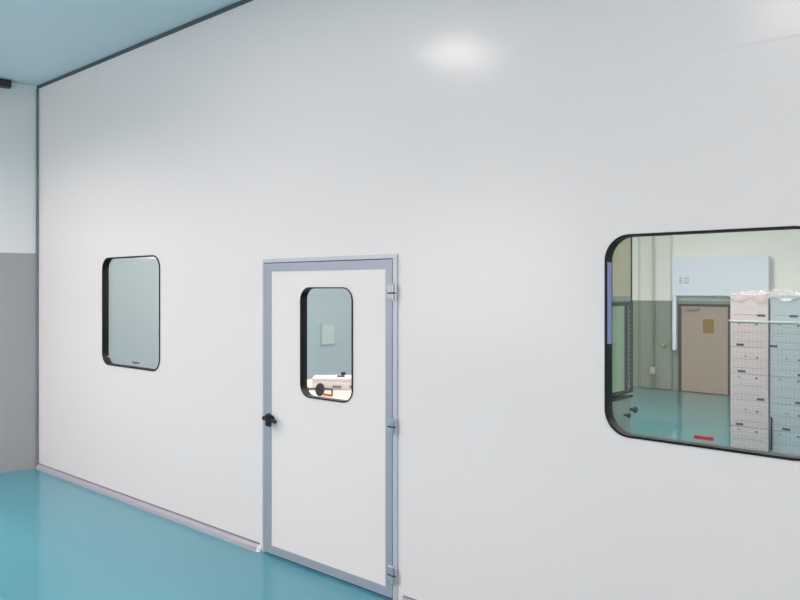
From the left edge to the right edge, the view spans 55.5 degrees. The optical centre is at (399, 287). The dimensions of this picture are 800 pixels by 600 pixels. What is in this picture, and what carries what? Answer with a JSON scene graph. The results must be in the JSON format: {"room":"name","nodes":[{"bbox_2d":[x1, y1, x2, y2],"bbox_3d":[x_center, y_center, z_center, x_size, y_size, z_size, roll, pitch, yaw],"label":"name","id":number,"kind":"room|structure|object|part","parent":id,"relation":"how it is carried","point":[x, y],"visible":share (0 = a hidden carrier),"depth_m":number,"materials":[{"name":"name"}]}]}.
{"room":"clean room","nodes":[
{"label":"clean room","id":0,"kind":"room"},
{"bbox_2d":[0,82,36,472],"bbox_3d":[-6.546,-0.113,5.733,7.017,3.926,0.098,0,0,-37],"label":"wall","id":1,"kind":"structure","parent":0,"point":[17,103],"depth_m":7.69,"materials":[{"name":"paint"}]},
{"bbox_2d":[36,89,38,465],"bbox_3d":[-3.722,-0.096,7.801,0.022,3.891,0.022,0,0,42],"label":"trim","id":2,"kind":"structure","parent":1,"relation":"attached to","point":[37,90],"depth_m":7.79,"materials":[{"name":"grey"}]},
{"bbox_2d":[0,0,240,85],"bbox_3d":[-1.897,-2.126,1.485,14.008,0.100,6.974,0,0,42],"label":"ceiling","id":3,"kind":"structure","parent":0,"point":[42,41],"depth_m":6.08,"materials":[{"name":"white paint"}]},
{"bbox_2d":[0,79,11,88],"bbox_3d":[-4.423,-2.038,7.209,1.320,0.075,0.100,0,0,-37],"label":"rail","id":4,"kind":"object","parent":3,"relation":"attached to","point":[7,84],"visible":1,"depth_m":7.55,"materials":[{"name":"black"}]},
{"bbox_2d":[0,468,390,599],"bbox_3d":[-1.864,1.900,1.522,13.808,0.100,6.874,0,0,42],"label":"floor","id":5,"kind":"structure","parent":0,"point":[60,539],"depth_m":5.20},
{"bbox_2d":[109,257,350,378],"bbox_3d":[-0.319,-0.113,11.675,0.100,3.926,10.170,0,0,42],"label":"wall","id":6,"kind":"structure","parent":0,"point":[133,282],"depth_m":8.75,"materials":[{"name":"paint"}]},
{"bbox_2d":[321,323,335,344],"bbox_3d":[-1.018,0.655,10.805,0.023,0.297,0.270,0,0,42],"label":"board","id":7,"kind":"object","parent":6,"relation":"attached to","point":[328,331],"visible":1,"depth_m":10.79,"materials":[{"name":"grey"}]},
{"bbox_2d":[39,0,799,599],"bbox_3d":[0.942,-0.113,3.661,12.695,3.926,0.060,0,0,42],"label":"wall","id":8,"kind":"structure","parent":0,"point":[214,148],"depth_m":4.22,"materials":[{"name":"white paint"}]},
{"bbox_2d":[102,255,159,370],"bbox_3d":[-2.317,0.209,6.585,0.984,0.964,0.061,0,0,42],"label":"window","id":9,"kind":"structure","parent":8,"relation":"in","point":[105,267],"depth_m":6.89,"materials":[{"name":"black rubber"}]},
{"bbox_2d":[37,0,252,88],"bbox_3d":[0.918,-2.061,3.634,12.495,0.030,0.012,0,0,42],"label":"trim","id":10,"kind":"structure","parent":8,"relation":"attached to","point":[239,3],"depth_m":6.31,"materials":[{"name":"grey metal"}]},
{"bbox_2d":[36,463,261,551],"bbox_3d":[-2.348,1.823,6.554,3.672,0.053,0.039,0,0,42],"label":"baseboard","id":11,"kind":"structure","parent":8,"relation":"attached to","point":[244,542],"depth_m":6.20,"materials":[{"name":"silver metal"}]},
{"bbox_2d":[262,254,397,599],"bbox_3d":[-0.482,0.825,4.895,1.276,2.051,0.131,0,0,42],"label":"door","id":12,"kind":"structure","parent":8,"relation":"in","point":[330,465],"depth_m":4.83,"materials":[{"name":"silver metal"}]},
{"bbox_3d":[-0.893,0.900,5.199,0.147,0.042,0.034,0,0,42],"label":"lever","id":13,"kind":"part","parent":12,"relation":"part of","materials":[{"name":"black plastic"}]},
{"bbox_3d":[-0.057,0.812,4.492,0.044,0.088,0.012,0,0,42],"label":"hinge plate","id":14,"kind":"part","parent":12,"relation":"part of","materials":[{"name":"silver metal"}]},
{"bbox_3d":[-0.057,0.024,4.492,0.044,0.088,0.012,0,0,42],"label":"hinge plate","id":15,"kind":"part","parent":12,"relation":"part of","materials":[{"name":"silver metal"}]},
{"bbox_3d":[-0.057,1.688,4.492,0.044,0.088,0.012,0,0,42],"label":"hinge plate","id":16,"kind":"part","parent":12,"relation":"part of","materials":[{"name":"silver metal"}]},
{"bbox_3d":[-0.025,1.692,4.467,0.024,0.090,0.012,0,0,42],"label":"hinge plate","id":17,"kind":"part","parent":12,"relation":"part of","materials":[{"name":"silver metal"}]},
{"bbox_3d":[-0.025,0.816,4.467,0.024,0.090,0.012,0,0,42],"label":"hinge plate","id":18,"kind":"part","parent":12,"relation":"part of","materials":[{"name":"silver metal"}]},
{"bbox_3d":[-0.025,0.028,4.467,0.024,0.090,0.012,0,0,42],"label":"hinge plate","id":19,"kind":"part","parent":12,"relation":"part of","materials":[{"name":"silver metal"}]},
{"bbox_2d":[400,595,415,599],"bbox_3d":[2.773,1.823,1.947,7.480,0.053,0.039,0,0,42],"label":"baseboard","id":20,"kind":"structure","parent":8,"relation":"attached to","point":[404,597],"depth_m":4.42,"materials":[{"name":"silver metal"}]},
{"bbox_2d":[605,226,799,460],"bbox_3d":[1.336,0.222,3.300,0.939,0.941,0.061,0,0,42],"label":"window","id":21,"kind":"structure","parent":8,"relation":"in","point":[609,415],"depth_m":3.52,"materials":[{"name":"black rubber"}]},
{"bbox_2d":[265,386,730,599],"bbox_3d":[3.434,1.900,8.300,9.995,0.100,10.170,0,0,42],"label":"floor","id":22,"kind":"structure","parent":0,"point":[664,413],"depth_m":10.94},
{"bbox_2d":[307,379,350,399],"bbox_3d":[-0.560,1.370,6.585,1.600,0.960,1.000,0,0,42],"label":"workbench","id":23,"kind":"object","parent":22,"relation":"on","point":[337,394],"visible":0.02,"depth_m":6.41,"materials":[{"name":"beige"}]},
{"bbox_2d":[308,383,332,396],"bbox_3d":[-0.680,0.836,6.250,0.255,0.109,0.067,0,0,0],"label":"wheel","id":24,"kind":"object","parent":23,"relation":"on","point":[319,389],"visible":0.9,"depth_m":6.24,"materials":[{"name":"black rubber"}]},
{"bbox_2d":[312,375,350,389],"bbox_3d":[-0.534,0.838,6.745,0.470,0.105,0.250,0,0,0],"label":"case","id":25,"kind":"object","parent":23,"relation":"on","point":[337,383],"visible":0.56,"depth_m":6.63,"materials":[{"name":"white plastic"}]},
{"bbox_3d":[-0.534,0.798,6.750,0.470,0.027,0.240,0,0,0],"label":"lid","id":26,"kind":"part","parent":25,"relation":"part of","materials":[{"name":"white plastic"}]},
{"bbox_2d":[337,372,345,376],"bbox_3d":[-0.516,0.764,6.720,0.075,0.042,0.040,0,0,0],"label":"barcode scanner","id":27,"kind":"object","parent":25,"relation":"on","point":[343,374],"visible":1,"depth_m":6.70,"materials":[{"name":"black plastic"}]},
{"bbox_2d":[612,237,637,432],"bbox_3d":[1.382,0.540,6.336,1.001,2.619,0.587,0,0,42],"label":"door","id":28,"kind":"structure","parent":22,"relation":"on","point":[622,312],"depth_m":6.13,"materials":[{"name":"green glass"}]},
{"bbox_3d":[1.701,0.484,6.026,0.014,0.681,0.331,0,0,42],"label":"glass panel","id":29,"kind":"part","parent":28,"relation":"part of","materials":[{"name":"green"}]},
{"bbox_3d":[1.356,0.090,6.348,0.946,0.037,0.568,0,0,42],"label":"rail","id":30,"kind":"part","parent":28,"relation":"part of","materials":[{"name":"grey"}]},
{"bbox_3d":[1.363,0.885,6.349,0.956,0.020,0.580,0,0,42],"label":"shelf rail","id":31,"kind":"part","parent":28,"relation":"part of","materials":[{"name":"grey metal"}]},
{"bbox_3d":[1.364,0.484,6.348,0.958,0.741,0.580,0,0,42],"label":"cabinet frame","id":32,"kind":"part","parent":28,"relation":"part of","materials":[{"name":"grey metal"}]},
{"bbox_3d":[1.856,0.484,6.189,0.026,0.681,0.028,0,0,42],"label":"cable chain","id":33,"kind":"part","parent":28,"relation":"part of","materials":[{"name":"grey"}]},
{"bbox_3d":[3.434,1.800,6.934,0.712,0.100,0.420,0,0,42],"label":"pallet","id":34,"kind":"object","parent":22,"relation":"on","visible":0},
{"bbox_3d":[3.306,1.630,7.049,0.328,0.240,0.421,0,0,42],"label":"carton","id":35,"kind":"object","parent":34,"relation":"on","visible":0},
{"bbox_2d":[731,425,770,451],"bbox_3d":[3.305,1.388,7.049,0.328,0.240,0.421,0,0,42],"label":"carton","id":36,"kind":"object","parent":35,"relation":"on","point":[741,437],"visible":0.49,"depth_m":6.88,"materials":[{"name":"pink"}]},
{"bbox_2d":[731,399,770,429],"bbox_3d":[3.305,1.146,7.049,0.328,0.240,0.421,0,0,42],"label":"carton","id":37,"kind":"object","parent":36,"relation":"on","point":[751,414],"visible":0.73,"depth_m":6.88,"materials":[{"name":"pink"}]},
{"bbox_2d":[731,373,770,402],"bbox_3d":[3.305,0.904,7.049,0.328,0.240,0.421,0,0,42],"label":"carton","id":38,"kind":"object","parent":37,"relation":"on","point":[748,387],"visible":0.77,"depth_m":6.88,"materials":[{"name":"pink"}]},
{"bbox_2d":[731,347,770,374],"bbox_3d":[3.305,0.661,7.049,0.328,0.240,0.421,0,0,42],"label":"carton","id":39,"kind":"object","parent":38,"relation":"on","point":[744,360],"visible":0.68,"depth_m":6.88,"materials":[{"name":"pink"}]},
{"bbox_2d":[731,321,769,347],"bbox_3d":[3.305,0.419,7.049,0.328,0.240,0.421,0,0,42],"label":"carton","id":40,"kind":"object","parent":39,"relation":"on","point":[743,334],"visible":0.74,"depth_m":6.88,"materials":[{"name":"pink"}]},
{"bbox_2d":[731,294,770,320],"bbox_3d":[3.305,0.177,7.049,0.328,0.240,0.421,0,0,42],"label":"carton","id":41,"kind":"object","parent":40,"relation":"on","point":[743,306],"visible":0.75,"depth_m":6.88,"materials":[{"name":"pink"}]},
{"bbox_2d":[729,319,799,449],"bbox_3d":[3.430,0.868,6.931,0.708,1.725,0.466,0,0,42],"label":"wrap","id":42,"kind":"object","parent":41,"relation":"attached to","point":[730,319],"visible":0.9,"depth_m":6.74,"materials":[{"name":"white plastic"}]},
{"bbox_3d":[3.561,1.630,6.819,0.328,0.240,0.421,0,0,42],"label":"carton","id":43,"kind":"object","parent":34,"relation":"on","visible":0},
{"bbox_2d":[770,430,799,455],"bbox_3d":[3.561,1.388,6.819,0.328,0.240,0.421,0,0,42],"label":"carton","id":44,"kind":"object","parent":43,"relation":"on","point":[783,442],"visible":0.64,"depth_m":6.69,"materials":[{"name":"blue"}]},
{"bbox_2d":[770,403,799,432],"bbox_3d":[3.561,1.146,6.819,0.328,0.240,0.421,0,0,42],"label":"carton","id":45,"kind":"object","parent":44,"relation":"on","point":[785,417],"visible":0.86,"depth_m":6.69,"materials":[{"name":"blue"}]},
{"bbox_2d":[770,376,799,405],"bbox_3d":[3.561,0.904,6.819,0.328,0.240,0.421,0,0,42],"label":"carton","id":46,"kind":"object","parent":45,"relation":"on","point":[783,390],"visible":0.84,"depth_m":6.69,"materials":[{"name":"blue"}]},
{"bbox_2d":[770,349,799,377],"bbox_3d":[3.561,0.661,6.819,0.328,0.240,0.421,0,0,42],"label":"carton","id":47,"kind":"object","parent":46,"relation":"on","point":[783,362],"visible":0.83,"depth_m":6.69,"materials":[{"name":"blue"}]},
{"bbox_2d":[769,323,799,349],"bbox_3d":[3.559,0.419,6.821,0.334,0.240,0.421,0,0,42],"label":"carton","id":48,"kind":"object","parent":47,"relation":"on","point":[782,335],"visible":0.86,"depth_m":6.69,"materials":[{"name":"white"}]},
{"bbox_2d":[770,294,799,320],"bbox_3d":[3.561,0.177,6.819,0.328,0.240,0.421,0,0,42],"label":"carton","id":49,"kind":"object","parent":48,"relation":"on","point":[783,307],"visible":0.99,"depth_m":6.70,"materials":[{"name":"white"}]},
{"bbox_2d":[619,229,799,394],"bbox_3d":[6.868,-0.113,12.118,10.195,3.926,0.100,0,0,42],"label":"wall","id":50,"kind":"structure","parent":0,"point":[782,246],"depth_m":13.14,"materials":[{"name":"paint"}]},
{"bbox_2d":[638,235,672,389],"bbox_3d":[4.665,0.355,13.950,0.640,2.990,0.117,0,0,42],"label":"wall panel","id":51,"kind":"object","parent":50,"relation":"in","point":[663,244],"depth_m":13.95,"materials":[{"name":"beige metal"}]},
{"bbox_2d":[650,236,655,388],"bbox_3d":[4.633,-0.113,13.922,0.080,3.926,0.065,0,0,42],"label":"conduit pipe","id":52,"kind":"object","parent":51,"relation":"attached to","point":[653,368],"visible":0.94,"depth_m":13.90,"materials":[{"name":"metal"}]},
{"bbox_2d":[678,304,730,395],"bbox_3d":[5.344,1.067,13.352,0.909,1.566,0.098,0,0,42],"label":"door","id":53,"kind":"structure","parent":50,"relation":"in","point":[704,330],"depth_m":13.35,"materials":[{"name":"beige paint"}]},
{"bbox_2d":[672,256,769,349],"bbox_3d":[5.510,0.291,13.117,1.625,1.644,0.096,0,0,42],"label":"sign","id":54,"kind":"object","parent":50,"relation":"attached to","point":[708,276],"visible":0.86,"depth_m":13.11,"materials":[{"name":"white"}]}
]}

